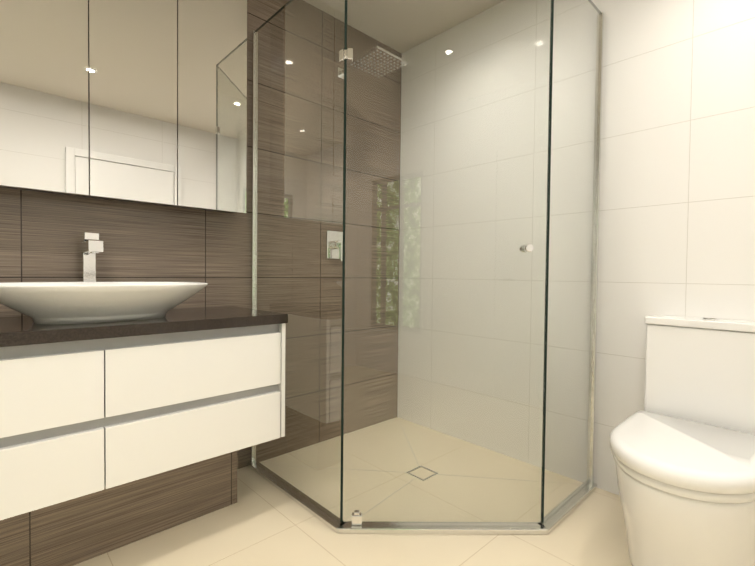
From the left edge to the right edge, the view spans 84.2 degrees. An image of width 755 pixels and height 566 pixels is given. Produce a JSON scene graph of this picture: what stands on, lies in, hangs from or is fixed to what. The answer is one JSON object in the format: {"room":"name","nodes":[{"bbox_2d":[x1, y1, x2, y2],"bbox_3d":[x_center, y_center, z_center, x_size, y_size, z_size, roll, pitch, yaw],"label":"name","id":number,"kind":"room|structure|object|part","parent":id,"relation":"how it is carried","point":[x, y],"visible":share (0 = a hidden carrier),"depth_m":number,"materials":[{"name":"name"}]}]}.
{"room":"bathroom","nodes":[
{"label":"bathroom","id":0,"kind":"room"},
{"bbox_2d":[0,0,401,468],"bbox_3d":[-1.056,-0.319,1.913,3.450,2.600,0.100,-1,2,-43],"label":"wall","id":1,"kind":"structure","parent":0,"point":[40,233],"depth_m":2.40,"materials":[{"name":"brown tile"}]},
{"bbox_2d":[0,0,95,197],"bbox_3d":[-1.262,-0.974,1.527,0.320,1.276,0.144,-1,2,-43],"label":"upper cabinet","id":2,"kind":"object","parent":1,"relation":"attached to","point":[48,47],"depth_m":1.51,"materials":[{"name":"silver"}]},
{"bbox_2d":[96,0,183,207],"bbox_3d":[-1.030,-0.976,1.747,0.320,1.276,0.144,-1,2,-43],"label":"upper cabinet","id":3,"kind":"object","parent":1,"relation":"attached to","point":[140,101],"depth_m":1.71,"materials":[{"name":"silver"}]},
{"bbox_2d":[184,0,246,213],"bbox_3d":[-0.798,-0.979,1.967,0.320,1.276,0.144,-1,2,-43],"label":"upper cabinet","id":4,"kind":"object","parent":1,"relation":"attached to","point":[215,31],"depth_m":1.92,"materials":[{"name":"silver"}]},
{"bbox_2d":[74,417,631,565],"bbox_3d":[-0.022,1.056,0.836,3.450,0.080,3.150,-1,2,-43],"label":"floor","id":5,"kind":"structure","parent":0,"point":[262,522],"depth_m":1.76,"materials":[{"name":"tile"}]},
{"bbox_2d":[0,324,285,565],"bbox_3d":[-1.248,0.582,1.332,1.860,0.820,0.518,-1,2,-43],"label":"bathroom vanity","id":6,"kind":"object","parent":5,"relation":"on","point":[131,412],"depth_m":1.43,"materials":[{"name":"white"}]},
{"bbox_2d":[0,306,287,347],"bbox_3d":[-1.238,0.151,1.320,1.864,0.039,0.530,-1,2,-43],"label":"countertop","id":7,"kind":"structure","parent":6,"relation":"on","point":[237,317],"depth_m":1.38,"materials":[{"name":"black stone"}]},
{"bbox_2d":[80,232,103,279],"bbox_3d":[-1.115,-0.035,1.629,0.056,0.321,0.178,-1,2,-43],"label":"faucet","id":8,"kind":"object","parent":7,"relation":"on","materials":[{"name":"silver metal"}]},
{"bbox_2d":[0,280,227,331],"bbox_3d":[-0.983,0.064,1.506,0.710,0.130,0.410,-1,2,-43],"label":"sink","id":9,"kind":"object","parent":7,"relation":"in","point":[45,304],"depth_m":1.38,"materials":[{"name":"white ceramic"}]},
{"bbox_2d":[247,0,603,533],"bbox_3d":[0.201,-0.163,2.106,1.157,2.305,1.354,-1,2,-43],"label":"shower","id":10,"kind":"object","parent":5,"relation":"on","point":[377,61],"visible":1,"depth_m":1.71,"materials":[{"name":"clear glass"}]},
{"bbox_3d":[0.596,-0.138,1.671,0.075,0.032,0.077,-1,2,-43],"label":"knob","id":11,"kind":"part","parent":10,"relation":"part of","materials":[{"name":"silver metal"}]},
{"bbox_2d":[610,314,754,565],"bbox_3d":[1.107,0.577,1.470,0.728,0.874,0.446,-1,2,-43],"label":"toilet","id":12,"kind":"object","parent":5,"relation":"on","point":[682,446],"visible":1,"depth_m":1.40,"materials":[{"name":"white ceramic"}]},
{"bbox_3d":[1.048,0.576,1.414,0.566,0.082,0.446,-1,2,-43],"label":"seat","id":13,"kind":"part","parent":12,"relation":"part of","materials":[{"name":"white ceramic"}]},
{"bbox_3d":[1.317,0.160,1.655,0.162,0.032,0.410,-1,2,-43],"label":"cistern lid","id":14,"kind":"part","parent":12,"relation":"part of","materials":[{"name":"white ceramic"}]},
{"bbox_2d":[303,0,503,52],"bbox_3d":[0.006,-1.623,0.777,3.450,0.080,3.150,-1,2,-43],"label":"ceiling","id":15,"kind":"structure","parent":0,"point":[402,9],"depth_m":2.53,"materials":[{"name":"beige paint"}]},
{"bbox_2d":[397,0,754,495],"bbox_3d":[1.242,-0.295,1.922,0.100,2.600,3.050,-1,2,-43],"label":"wall","id":16,"kind":"structure","parent":0,"point":[677,208],"depth_m":2.11,"materials":[{"name":"white tile"}]}
]}

